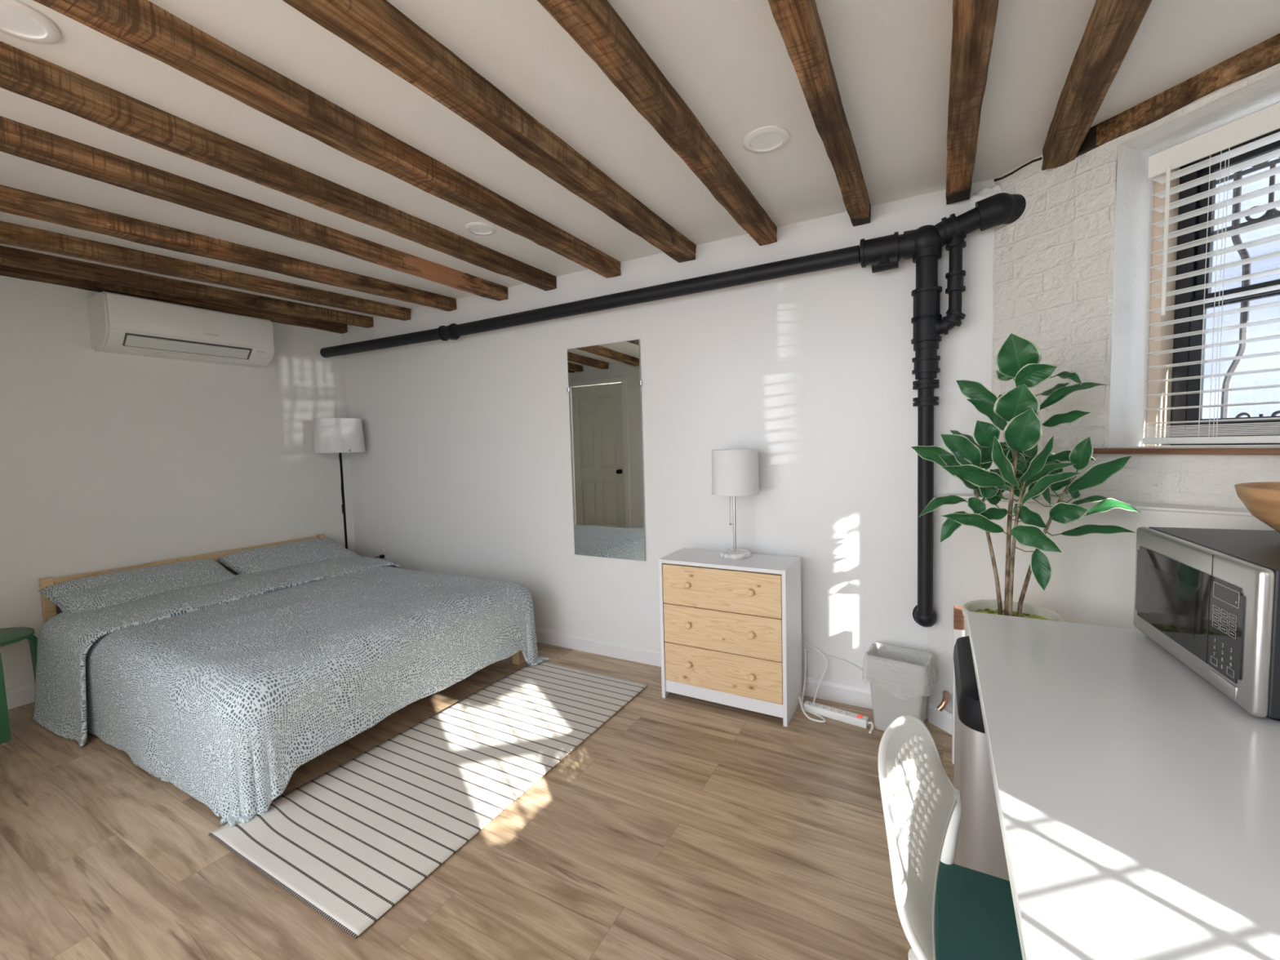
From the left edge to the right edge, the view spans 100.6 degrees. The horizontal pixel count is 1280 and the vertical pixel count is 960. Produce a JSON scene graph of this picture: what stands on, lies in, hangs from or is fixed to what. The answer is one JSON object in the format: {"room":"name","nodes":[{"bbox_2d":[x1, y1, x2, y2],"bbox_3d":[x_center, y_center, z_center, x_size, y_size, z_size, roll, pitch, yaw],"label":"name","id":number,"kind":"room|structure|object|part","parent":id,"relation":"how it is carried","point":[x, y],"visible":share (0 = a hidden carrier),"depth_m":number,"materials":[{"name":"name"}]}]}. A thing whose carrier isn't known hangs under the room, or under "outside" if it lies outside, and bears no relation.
{"room":"studio apartment","nodes":[
{"label":"studio apartment","id":0,"kind":"room"},
{"bbox_2d":[0,275,355,689],"bbox_3d":[-3.955,0.144,1.574,0.150,2.347,6.650,1,4,29],"label":"wall","id":1,"kind":"structure","parent":0,"point":[108,460],"depth_m":3.15,"materials":[{"name":"white paint"}]},
{"bbox_2d":[5,682,35,709],"bbox_3d":[-3.050,1.096,3.048,0.014,0.100,3.040,1,4,29],"label":"baseboard","id":2,"kind":"structure","parent":1,"relation":"attached to","point":[20,695],"depth_m":2.75,"materials":[{"name":"white paint"}]},
{"bbox_2d":[86,291,274,367],"bbox_3d":[-2.771,-0.903,3.277,0.248,0.300,0.840,1,4,29],"label":"air conditioner","id":3,"kind":"object","parent":1,"relation":"attached to","point":[119,323],"visible":1,"depth_m":3.13,"materials":[{"name":"white plastic"}]},
{"bbox_3d":[-2.670,-0.943,3.218,0.013,0.187,0.816,1,4,29],"label":"panel","id":4,"kind":"part","parent":3,"relation":"part of","materials":[{"name":"white plastic"}]},
{"bbox_3d":[-2.507,-0.848,3.516,0.005,0.020,0.045,1,4,29],"label":"indicator panel","id":5,"kind":"part","parent":3,"relation":"part of","materials":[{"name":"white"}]},
{"bbox_2d":[0,641,954,959],"bbox_3d":[-1.223,1.337,0.179,6.400,0.100,6.700,1,4,29],"label":"floor","id":6,"kind":"structure","parent":0,"point":[682,827],"depth_m":1.65,"materials":[{"name":"brown wood"}]},
{"bbox_2d":[0,626,37,744],"bbox_3d":[-3.050,0.960,2.463,0.349,0.450,0.349,-3,4,-24],"label":"stool","id":7,"kind":"object","parent":6,"relation":"on","point":[8,636],"visible":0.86,"depth_m":2.44,"materials":[{"name":"green paint"}]},
{"bbox_3d":[-2.933,0.971,2.409,0.137,0.430,0.044,0,4,25],"label":"leg","id":8,"kind":"part","parent":7,"relation":"part of","materials":[{"name":"green paint"}]},
{"bbox_3d":[-3.056,0.746,2.448,0.350,0.022,0.350,0,4,25],"label":"seat","id":9,"kind":"part","parent":7,"relation":"part of","materials":[{"name":"green paint"}]},
{"bbox_3d":[-2.995,0.961,2.579,0.044,0.430,0.137,0,4,25],"label":"leg","id":10,"kind":"part","parent":7,"relation":"part of","materials":[{"name":"green paint"}]},
{"bbox_2d":[38,533,525,665],"bbox_3d":[-1.915,0.795,2.973,2.020,0.645,1.485,1,4,29],"label":"frame","id":11,"kind":"object","parent":6,"relation":"on","point":[48,607],"visible":0.13,"depth_m":3.09,"materials":[{"name":"brown wood"}]},
{"bbox_3d":[-3.130,0.840,2.827,0.040,0.645,0.045,1,4,29],"label":"head post","id":12,"kind":"part","parent":11,"relation":"part of","materials":[{"name":"brown wood"}]},
{"bbox_3d":[-2.789,0.543,3.439,0.024,0.135,1.395,1,4,29],"label":"headboard","id":13,"kind":"part","parent":11,"relation":"part of","materials":[{"name":"brown wood"}]},
{"bbox_3d":[-2.431,0.736,4.082,0.040,0.645,0.045,1,4,29],"label":"head post","id":14,"kind":"part","parent":11,"relation":"part of","materials":[{"name":"brown wood"}]},
{"bbox_3d":[-0.714,0.925,3.118,0.055,0.300,0.065,1,4,29],"label":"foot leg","id":15,"kind":"part","parent":11,"relation":"part of","materials":[{"name":"brown wood"}]},
{"bbox_3d":[-1.909,0.788,2.969,1.940,0.170,1.425,1,4,29],"label":"mattress","id":16,"kind":"object","parent":11,"relation":"on","visible":0},
{"bbox_2d":[38,559,235,612],"bbox_3d":[-2.751,0.618,3.008,0.481,0.218,0.780,1,4,29],"label":"pillow","id":17,"kind":"object","parent":16,"relation":"on","point":[95,592],"visible":0.62,"depth_m":2.90,"materials":[{"name":"fabric"}]},
{"bbox_2d":[217,537,360,574],"bbox_3d":[-2.377,0.561,3.679,0.481,0.218,0.740,1,4,29],"label":"pillow","id":18,"kind":"object","parent":16,"relation":"on","point":[308,551],"visible":0.62,"depth_m":3.58,"materials":[{"name":"fabric"}]},
{"bbox_2d":[32,556,548,826],"bbox_3d":[-1.745,0.852,2.855,1.876,0.540,1.691,1,4,29],"label":"duvet","id":19,"kind":"object","parent":16,"relation":"on","point":[220,691],"visible":0.97,"depth_m":2.30,"materials":[{"name":"fabric"}]},
{"bbox_2d":[313,417,365,549],"bbox_3d":[-2.258,0.296,4.061,0.340,1.515,0.340,-4,4,-27],"label":"floor lamp","id":20,"kind":"object","parent":6,"relation":"on","point":[331,435],"visible":0.78,"depth_m":3.89,"materials":[{"name":"white fabric"}]},
{"bbox_3d":[-2.276,-0.333,4.019,0.340,0.253,0.340,1,4,29],"label":"lamp shade","id":21,"kind":"part","parent":20,"relation":"part of","materials":[{"name":"white fabric"}]},
{"bbox_3d":[-2.248,0.399,4.044,0.033,1.190,0.022,1,4,29],"label":"cord","id":22,"kind":"part","parent":20,"relation":"part of","materials":[{"name":"black plastic"}]},
{"bbox_2d":[208,661,647,938],"bbox_3d":[-0.696,1.119,2.264,0.797,0.015,1.600,1,4,29],"label":"rug","id":23,"kind":"object","parent":6,"relation":"on","point":[349,842],"visible":1,"depth_m":1.94,"materials":[{"name":"fabric"}]},
{"bbox_2d":[658,547,802,726],"bbox_3d":[0.435,0.727,2.585,0.620,0.700,0.311,1,4,30],"label":"dresser","id":24,"kind":"object","parent":6,"relation":"on","point":[731,629],"visible":0.98,"depth_m":2.46,"materials":[{"name":"white paint"}]},
{"bbox_3d":[0.178,0.724,2.743,0.018,0.700,0.290,1,4,30],"label":"panel","id":25,"kind":"part","parent":24,"relation":"part of","materials":[{"name":"white paint"}]},
{"bbox_3d":[0.223,0.500,2.521,0.033,0.033,0.024,1,4,30],"label":"knob","id":26,"kind":"part","parent":24,"relation":"part of","materials":[{"name":"brown wood"}]},
{"bbox_3d":[0.228,0.694,2.534,0.033,0.033,0.024,1,4,30],"label":"knob","id":27,"kind":"part","parent":24,"relation":"part of","materials":[{"name":"brown wood"}]},
{"bbox_3d":[0.234,0.887,2.547,0.033,0.033,0.024,1,4,30],"label":"knob","id":28,"kind":"part","parent":24,"relation":"part of","materials":[{"name":"brown wood"}]},
{"bbox_3d":[0.368,0.509,2.464,0.578,0.192,0.018,1,4,30],"label":"drawer","id":29,"kind":"part","parent":24,"relation":"part of","materials":[{"name":"brown wood"}]},
{"bbox_3d":[0.374,0.703,2.477,0.578,0.190,0.018,1,4,30],"label":"drawer","id":30,"kind":"part","parent":24,"relation":"part of","materials":[{"name":"brown wood"}]},
{"bbox_3d":[0.379,0.897,2.490,0.578,0.190,0.018,1,4,30],"label":"drawer","id":31,"kind":"part","parent":24,"relation":"part of","materials":[{"name":"brown wood"}]},
{"bbox_3d":[0.431,0.388,2.572,0.584,0.018,0.288,1,4,30],"label":"panel","id":32,"kind":"part","parent":24,"relation":"part of","materials":[{"name":"white paint"}]},
{"bbox_2d":[711,448,759,559],"bbox_3d":[0.466,0.114,2.592,0.228,0.525,0.228,1,4,29],"label":"table lamp","id":33,"kind":"object","parent":24,"relation":"on","point":[735,472],"visible":1,"depth_m":2.49,"materials":[{"name":"white fabric"}]},
{"bbox_3d":[0.447,0.140,2.594,0.028,0.166,0.012,-1,4,2],"label":"pull chain","id":34,"kind":"part","parent":33,"relation":"part of","materials":[{"name":"silver metal"}]},
{"bbox_3d":[0.462,0.164,2.598,0.013,0.376,0.013,1,4,29],"label":"stem","id":35,"kind":"part","parent":33,"relation":"part of","materials":[{"name":"silver metal"}]},
{"bbox_3d":[0.461,-0.042,2.581,0.226,0.213,0.226,1,4,29],"label":"lamp shade","id":36,"kind":"part","parent":33,"relation":"part of","materials":[{"name":"white fabric"}]},
{"bbox_3d":[0.492,0.503,2.368,0.033,0.033,0.024,1,4,30],"label":"knob","id":37,"kind":"part","parent":24,"relation":"part of","materials":[{"name":"brown wood"}]},
{"bbox_3d":[0.498,0.696,2.381,0.033,0.033,0.024,1,4,30],"label":"knob","id":38,"kind":"part","parent":24,"relation":"part of","materials":[{"name":"brown wood"}]},
{"bbox_3d":[0.503,0.890,2.394,0.033,0.033,0.024,1,4,30],"label":"knob","id":39,"kind":"part","parent":24,"relation":"part of","materials":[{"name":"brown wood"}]},
{"bbox_3d":[0.702,0.729,2.446,0.018,0.700,0.290,1,4,30],"label":"panel","id":40,"kind":"part","parent":24,"relation":"part of","materials":[{"name":"white paint"}]},
{"bbox_2d":[798,630,873,733],"bbox_3d":[0.898,0.911,2.433,0.332,0.334,0.236,1,4,29],"label":"power strip","id":41,"kind":"object","parent":6,"relation":"on","point":[820,710],"visible":0.98,"depth_m":2.42,"materials":[{"name":"white plastic"}]},
{"bbox_3d":[0.780,0.956,2.480,0.083,0.244,0.257,-2,4,-2],"label":"cord","id":42,"kind":"part","parent":41,"relation":"part of","materials":[{"name":"white plastic"}]},
{"bbox_3d":[0.847,0.886,2.521,0.096,0.293,0.167,-1,4,4],"label":"cord","id":43,"kind":"part","parent":41,"relation":"part of","materials":[{"name":"white plastic"}]},
{"bbox_3d":[0.950,0.898,2.533,0.304,0.140,0.013,1,4,31],"label":"cord","id":44,"kind":"part","parent":41,"relation":"part of","materials":[{"name":"white plastic"}]},
{"bbox_2d":[866,644,933,731],"bbox_3d":[1.113,0.908,2.280,0.270,0.335,0.195,1,5,38],"label":"wastebasket","id":45,"kind":"object","parent":6,"relation":"on","point":[899,678],"visible":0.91,"depth_m":2.24,"materials":[{"name":"white plastic"}]},
{"bbox_2d":[877,714,1022,959],"bbox_3d":[0.598,0.799,0.750,0.473,0.787,0.445,1,4,29],"label":"desk chair","id":46,"kind":"object","parent":6,"relation":"on","point":[947,910],"visible":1,"depth_m":0.84,"materials":[{"name":"white plastic"}]},
{"bbox_3d":[0.334,0.901,0.683,0.084,0.608,0.043,-1,4,15],"label":"leg","id":47,"kind":"part","parent":46,"relation":"part of","materials":[{"name":"white plastic"}]},
{"bbox_3d":[0.432,0.507,0.833,0.091,0.194,0.392,1,5,34],"label":"backrest","id":48,"kind":"part","parent":46,"relation":"part of","materials":[{"name":"white plastic"}]},
{"bbox_3d":[0.544,0.872,1.018,0.120,0.608,0.034,1,5,34],"label":"leg","id":49,"kind":"part","parent":46,"relation":"part of","materials":[{"name":"white plastic"}]},
{"bbox_2d":[951,605,964,764],"bbox_3d":[1.224,0.789,2.042,0.036,0.605,0.060,1,4,29],"label":"board","id":50,"kind":"object","parent":6,"relation":"on","point":[958,618],"visible":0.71,"depth_m":2.01,"materials":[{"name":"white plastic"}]},
{"bbox_2d":[953,635,1009,880],"bbox_3d":[0.949,0.802,1.338,0.270,0.690,0.505,1,4,29],"label":"bin","id":51,"kind":"object","parent":6,"relation":"on","point":[980,845],"visible":0.27,"depth_m":1.21,"materials":[{"name":"grey metal"}]},
{"bbox_3d":[0.949,0.501,1.333,0.270,0.089,0.470,1,4,29],"label":"lid","id":52,"kind":"part","parent":51,"relation":"part of","materials":[{"name":"black plastic"}]},
{"bbox_2d":[911,333,1141,636],"bbox_3d":[1.209,0.331,1.705,0.608,1.566,0.320,1,4,29],"label":"potted plant","id":53,"kind":"object","parent":6,"relation":"on","point":[1019,464],"visible":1,"depth_m":1.64,"materials":[{"name":"green plant"}]},
{"bbox_3d":[1.133,0.219,1.738,0.024,0.508,0.096,-5,5,-42],"label":"stem","id":54,"kind":"part","parent":53,"relation":"part of","materials":[{"name":"plant"}]},
{"bbox_3d":[1.192,0.071,1.702,0.032,0.804,0.024,1,4,29],"label":"stem","id":55,"kind":"part","parent":53,"relation":"part of","materials":[{"name":"plant"}]},
{"bbox_3d":[1.206,0.767,1.734,0.272,0.691,0.272,1,4,29],"label":"pot","id":56,"kind":"part","parent":53,"relation":"part of","materials":[{"name":"white ceramic"}]},
{"bbox_3d":[1.175,0.234,1.658,0.018,0.486,0.047,-3,4,-25],"label":"stem","id":57,"kind":"part","parent":53,"relation":"part of","materials":[{"name":"plant"}]},
{"bbox_3d":[1.282,0.232,1.690,0.161,0.480,0.028,-1,4,5],"label":"stem","id":58,"kind":"part","parent":53,"relation":"part of","materials":[{"name":"plant"}]},
{"bbox_2d":[966,611,1279,959],"bbox_3d":[0.968,0.811,0.821,0.740,0.740,1.380,1,4,29],"label":"desk","id":59,"kind":"object","parent":6,"relation":"on","point":[1138,802],"visible":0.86,"depth_m":0.76,"materials":[{"name":"white laminate"}]},
{"bbox_2d":[1133,526,1279,721],"bbox_3d":[1.344,0.274,1.076,0.373,0.275,0.497,0,4,25],"label":"microwave","id":60,"kind":"object","parent":59,"relation":"on","point":[1210,598],"visible":1,"depth_m":1.05,"materials":[{"name":"grey paint"}]},
{"bbox_3d":[1.180,0.270,1.156,0.006,0.178,0.439,0,4,25],"label":"door glass","id":61,"kind":"part","parent":60,"relation":"part of","materials":[{"name":"black glass"}]},
{"bbox_2d":[1234,481,1279,533],"bbox_3d":[1.411,0.074,1.063,0.300,0.120,0.300,1,4,29],"label":"bowl","id":62,"kind":"object","parent":60,"relation":"on","point":[1262,500],"visible":1,"depth_m":1.10,"materials":[{"name":"brown wood"}]},
{"bbox_2d":[0,0,1279,317],"bbox_3d":[-0.477,-1.155,1.479,6.400,0.100,3.650,1,4,29],"label":"ceiling","id":63,"kind":"structure","parent":0,"point":[729,61],"depth_m":1.59,"materials":[{"name":"white paint"}]},
{"bbox_2d":[0,0,61,44],"bbox_3d":[-1.438,-1.056,1.214,0.156,0.009,0.156,1,4,29],"label":"recessed light","id":64,"kind":"object","parent":63,"relation":"in","point":[18,20],"visible":1,"depth_m":1.23,"materials":[{"name":"white plastic"}]},
{"bbox_2d":[0,264,347,333],"bbox_3d":[-3.082,-1.089,2.877,0.094,0.080,3.048,1,4,29],"label":"joist","id":65,"kind":"object","parent":63,"relation":"attached to","point":[6,271],"visible":0.62,"depth_m":3.20,"materials":[{"name":"brown wood"}]},
{"bbox_2d":[0,245,373,328],"bbox_3d":[-2.878,-1.088,2.770,0.093,0.079,3.044,1,5,33],"label":"joist","id":66,"kind":"object","parent":63,"relation":"attached to","point":[9,256],"visible":1,"depth_m":3.00,"materials":[{"name":"brown wood"}]},
{"bbox_2d":[0,220,410,320],"bbox_3d":[-2.524,-1.084,2.573,0.094,0.080,3.048,1,5,34],"label":"joist","id":67,"kind":"object","parent":63,"relation":"attached to","point":[13,234],"visible":1,"depth_m":2.73,"materials":[{"name":"brown wood"}]},
{"bbox_2d":[0,184,456,311],"bbox_3d":[-2.124,-1.080,2.350,0.093,0.080,3.049,1,5,34],"label":"joist","id":68,"kind":"object","parent":63,"relation":"attached to","point":[13,201],"visible":1,"depth_m":2.42,"materials":[{"name":"brown wood"}]},
{"bbox_2d":[0,115,507,301],"bbox_3d":[-1.630,-1.075,2.075,0.092,0.081,3.038,1,4,30],"label":"joist","id":69,"kind":"object","parent":63,"relation":"attached to","point":[17,139],"visible":1,"depth_m":2.00,"materials":[{"name":"brown wood"}]},
{"bbox_2d":[0,40,556,291],"bbox_3d":[-1.270,-1.073,1.875,0.094,0.079,3.038,0,4,29],"label":"joist","id":70,"kind":"object","parent":63,"relation":"attached to","point":[24,73],"visible":1,"depth_m":1.69,"materials":[{"name":"brown wood"}]},
{"bbox_2d":[33,0,621,278],"bbox_3d":[-0.947,-1.060,1.547,0.104,0.080,3.298,1,4,29],"label":"joist","id":71,"kind":"object","parent":63,"relation":"attached to","point":[144,26],"visible":1,"depth_m":1.48,"materials":[{"name":"brown wood"}]},
{"bbox_2d":[465,222,496,235],"bbox_3d":[-0.735,-1.159,2.455,0.140,0.009,0.140,1,4,29],"label":"recessed light","id":72,"kind":"object","parent":63,"relation":"in","point":[482,228],"visible":1,"depth_m":2.45,"materials":[{"name":"white plastic"}]},
{"bbox_2d":[282,0,696,262],"bbox_3d":[-0.557,-1.056,1.330,0.111,0.080,3.298,1,4,29],"label":"joist","id":73,"kind":"object","parent":63,"relation":"attached to","point":[376,28],"visible":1,"depth_m":1.47,"materials":[{"name":"brown wood"}]},
{"bbox_2d":[537,0,777,245],"bbox_3d":[-0.176,-1.053,1.118,0.095,0.080,3.298,0,4,29],"label":"joist","id":74,"kind":"object","parent":63,"relation":"attached to","point":[597,28],"visible":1,"depth_m":1.48,"materials":[{"name":"brown wood"}]},
{"bbox_2d":[742,125,790,153],"bbox_3d":[0.426,-1.148,1.797,0.156,0.009,0.156,1,4,29],"label":"recessed light","id":75,"kind":"object","parent":63,"relation":"in","point":[765,140],"visible":1,"depth_m":1.79,"materials":[{"name":"white plastic"}]},
{"bbox_2d":[768,0,871,226],"bbox_3d":[0.190,-1.049,0.915,0.080,0.082,3.298,0,4,29],"label":"joist","id":76,"kind":"object","parent":63,"relation":"attached to","point":[798,22],"visible":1,"depth_m":1.46,"materials":[{"name":"brown wood"}]},
{"bbox_2d":[945,0,999,204],"bbox_3d":[0.493,-1.046,0.730,0.092,0.080,3.270,1,4,29],"label":"joist","id":77,"kind":"object","parent":63,"relation":"attached to","point":[974,21],"visible":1,"depth_m":1.44,"materials":[{"name":"brown wood"}]},
{"bbox_2d":[1041,0,1151,170],"bbox_3d":[0.717,-1.038,0.528,0.098,0.081,3.135,1,4,29],"label":"joist","id":78,"kind":"object","parent":63,"relation":"attached to","point":[1113,25],"visible":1,"depth_m":1.42,"materials":[{"name":"brown wood"}]},
{"bbox_2d":[341,178,995,718],"bbox_3d":[-0.415,-0.073,3.313,4.643,2.347,0.150,1,4,29],"label":"wall","id":79,"kind":"structure","parent":0,"point":[464,468],"depth_m":2.79,"materials":[{"name":"white paint"}]},
{"bbox_2d":[374,554,384,558],"bbox_3d":[-2.082,0.707,4.162,0.172,0.242,0.034,-1,4,3],"label":"plug","id":80,"kind":"object","parent":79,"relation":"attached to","point":[382,556],"visible":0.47,"depth_m":4.14,"materials":[{"name":"black plastic"}]},
{"bbox_2d":[380,546,387,560],"bbox_3d":[-2.008,0.575,4.165,0.072,0.116,0.008,1,4,29],"label":"wall outlet","id":81,"kind":"object","parent":79,"relation":"attached to","point":[383,548],"visible":0.81,"depth_m":4.16,"materials":[{"name":"white plastic"}]},
{"bbox_2d":[567,339,645,560],"bbox_3d":[-0.201,-0.160,3.089,0.506,1.238,0.015,1,4,29],"label":"wall mirror","id":82,"kind":"object","parent":79,"relation":"attached to","point":[605,383],"visible":1,"depth_m":3.08,"materials":[{"name":"grey mirror"}]},
{"bbox_2d":[320,192,1026,626],"bbox_3d":[-0.459,-0.238,3.109,4.439,1.760,0.178,0,4,27],"label":"drain pipe","id":83,"kind":"object","parent":79,"relation":"attached to","point":[924,244],"visible":1,"depth_m":2.23,"materials":[{"name":"black metal"}]},
{"bbox_2d":[535,626,925,719],"bbox_3d":[-0.517,1.007,3.366,4.101,0.092,0.014,1,4,29],"label":"baseboard","id":84,"kind":"structure","parent":79,"relation":"attached to","point":[847,694],"depth_m":3.07,"materials":[{"name":"white paint"}]},
{"bbox_2d":[926,493,1275,719],"bbox_3d":[1.689,0.586,1.581,0.133,1.046,1.735,-3,4,-24],"label":"wall ledge","id":85,"kind":"object","parent":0,"point":[1091,581],"visible":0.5,"depth_m":1.86,"materials":[{"name":"white paint"}]},
{"bbox_2d":[928,702,952,734],"bbox_3d":[1.498,1.061,1.751,0.014,0.085,1.280,-3,4,-20],"label":"baseboard","id":86,"kind":"structure","parent":85,"relation":"attached to","point":[943,719],"depth_m":2.29,"materials":[{"name":"white paint"}]},
{"bbox_2d":[936,690,948,711],"bbox_3d":[1.284,0.935,2.239,0.100,0.058,0.038,-5,5,-45],"label":"pipe stub","id":87,"kind":"object","parent":85,"relation":"attached to","point":[942,705],"visible":1,"depth_m":2.21,"materials":[{"name":"orange metal"}]},
{"bbox_2d":[990,63,1279,508],"bbox_3d":[1.857,-0.017,1.512,0.320,2.347,1.560,-3,4,-20],"label":"wall","id":88,"kind":"structure","parent":0,"point":[1072,276],"depth_m":1.81,"materials":[{"name":"white brick"}]},
{"bbox_2d":[969,184,1001,208],"bbox_3d":[1.384,-1.120,2.111,0.124,0.094,0.055,2,5,41],"label":"plaster patch","id":89,"kind":"object","parent":88,"relation":"attached to","point":[984,193],"visible":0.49,"depth_m":2.10,"materials":[{"name":"white paint"}]},
{"bbox_2d":[993,156,1042,182],"bbox_3d":[1.443,-1.185,2.031,0.010,0.015,0.182,-3,4,-20],"label":"cable","id":90,"kind":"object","parent":88,"relation":"attached to","point":[1039,158],"depth_m":2.02,"materials":[{"name":"black plastic"}]},
{"bbox_2d":[1075,33,1279,157],"bbox_3d":[1.720,-1.120,1.266,0.044,0.071,1.270,-3,4,-20],"label":"joist","id":91,"kind":"object","parent":88,"relation":"attached to","point":[1265,55],"visible":0.91,"depth_m":1.55,"materials":[{"name":"brown wood"}]},
{"bbox_2d":[1093,128,1279,455],"bbox_3d":[1.878,-0.571,1.341,0.350,1.006,1.125,-3,4,-20],"label":"window","id":92,"kind":"structure","parent":88,"relation":"in","point":[1186,385],"depth_m":1.79,"materials":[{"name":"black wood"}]},
{"bbox_3d":[1.845,-0.076,1.358,0.250,0.019,1.125,-3,4,-20],"label":"sill","id":93,"kind":"part","parent":92,"relation":"part of","materials":[{"name":"brown wood"}]},
{"bbox_2d":[1142,102,1279,444],"bbox_3d":[1.869,-0.566,1.323,0.070,0.942,0.979,-3,4,-20],"label":"window blind","id":94,"kind":"object","parent":92,"relation":"attached to","point":[1264,121],"visible":1,"depth_m":1.61,"materials":[{"name":"white plastic"}]},
{"bbox_3d":[1.736,-0.562,1.633,0.002,0.855,0.002,-3,4,-20],"label":"cord","id":95,"kind":"part","parent":94,"relation":"part of","materials":[{"name":"white fabric"}]},
{"bbox_3d":[1.887,-0.108,1.355,0.050,0.022,0.961,-3,4,-20],"label":"rail","id":96,"kind":"part","parent":94,"relation":"part of","materials":[{"name":"white plastic"}]},
{"bbox_3d":[1.744,-0.560,1.611,0.002,0.855,0.002,-3,4,-20],"label":"cord","id":97,"kind":"part","parent":94,"relation":"part of","materials":[{"name":"white fabric"}]},
{"bbox_3d":[1.789,-0.564,1.639,0.002,0.855,0.002,-3,4,-20],"label":"cord","id":98,"kind":"part","parent":94,"relation":"part of","materials":[{"name":"white fabric"}]},
{"bbox_3d":[1.749,-0.559,1.593,0.002,0.855,0.002,-3,4,-20],"label":"cord","id":99,"kind":"part","parent":94,"relation":"part of","materials":[{"name":"white fabric"}]},
{"bbox_3d":[2.022,-0.588,1.382,0.040,0.985,0.965,-3,4,-20],"label":"frame","id":100,"kind":"part","parent":92,"relation":"part of","materials":[{"name":"black"}]},
{"bbox_3d":[2.016,-0.366,1.392,0.025,0.452,0.876,-3,4,-20],"label":"sash","id":101,"kind":"part","parent":92,"relation":"part of","materials":[{"name":"black"}]},
{"bbox_3d":[2.025,-0.788,1.371,0.025,0.475,0.876,-3,4,-20],"label":"sash","id":102,"kind":"part","parent":92,"relation":"part of","materials":[{"name":"black"}]},
{"bbox_2d":[1220,311,1248,417],"bbox_3d":[1.969,-0.378,1.754,0.019,0.340,0.057,-3,4,-20],"label":"window grille","id":103,"kind":"object","parent":88,"relation":"in","point":[1244,316],"depth_m":1.75,"materials":[{"name":"grey metal"}]},
{"bbox_2d":[1231,202,1240,213],"bbox_3d":[1.950,-0.885,1.732,0.019,0.029,0.020,-3,4,-20],"label":"window grille","id":104,"kind":"object","parent":88,"relation":"in","point":[1236,207],"depth_m":1.73,"materials":[{"name":"grey metal"}]},
{"bbox_2d":[1231,234,1242,245],"bbox_3d":[1.955,-0.783,1.735,0.019,0.032,0.026,-3,4,-20],"label":"window grille","id":105,"kind":"object","parent":88,"relation":"in","point":[1236,239],"depth_m":1.73,"materials":[{"name":"grey metal"}]},
{"bbox_2d":[1232,186,1241,197],"bbox_3d":[1.949,-0.936,1.729,0.019,0.028,0.020,-3,4,-20],"label":"window grille","id":106,"kind":"object","parent":88,"relation":"in","point":[1237,192],"depth_m":1.73,"materials":[{"name":"grey metal"}]},
{"bbox_2d":[1237,248,1249,259],"bbox_3d":[1.962,-0.731,1.722,0.019,0.033,0.027,-3,4,-20],"label":"window grille","id":107,"kind":"object","parent":88,"relation":"in","point":[1243,253],"depth_m":1.72,"materials":[{"name":"grey metal"}]},
{"bbox_2d":[1241,262,1250,275],"bbox_3d":[1.966,-0.680,1.718,0.019,0.034,0.019,-3,4,-20],"label":"window grille","id":108,"kind":"object","parent":88,"relation":"in","point":[1246,268],"depth_m":1.72,"materials":[{"name":"grey metal"}]},
{"bbox_2d":[1213,208,1279,235],"bbox_3d":[1.960,-0.833,1.713,0.019,0.031,0.149,-3,4,-20],"label":"window grille","id":109,"kind":"object","parent":88,"relation":"in","point":[1268,215],"depth_m":1.70,"materials":[{"name":"grey metal"}]},
{"bbox_3d":[2.150,-0.797,1.187,0.015,0.013,1.295,-3,4,-20],"label":"rail","id":110,"kind":"part","parent":109,"relation":"part of","materials":[{"name":"grey metal"}]},
{"bbox_2d":[1216,156,1279,184],"bbox_3d":[1.954,-0.986,1.706,0.019,0.027,0.143,-3,4,-20],"label":"window grille","id":111,"kind":"object","parent":88,"relation":"in","point":[1237,175],"depth_m":1.70,"materials":[{"name":"grey metal"}]},
{"bbox_3d":[2.145,-0.961,1.176,0.015,0.013,1.295,-3,4,-20],"label":"rail","id":112,"kind":"part","parent":111,"relation":"part of","materials":[{"name":"grey metal"}]},
{"label":"outside","id":113,"kind":"structure","parent":0,"visible":0},
{"bbox_2d":[1202,157,1279,418],"bbox_3d":[4.161,-1.145,4.253,0.200,6.000,4.850,-3,4,-20],"label":"sky","id":114,"kind":"structure","parent":113,"point":[1268,394],"depth_m":3.70,"materials":[{"name":"white"}]}
]}

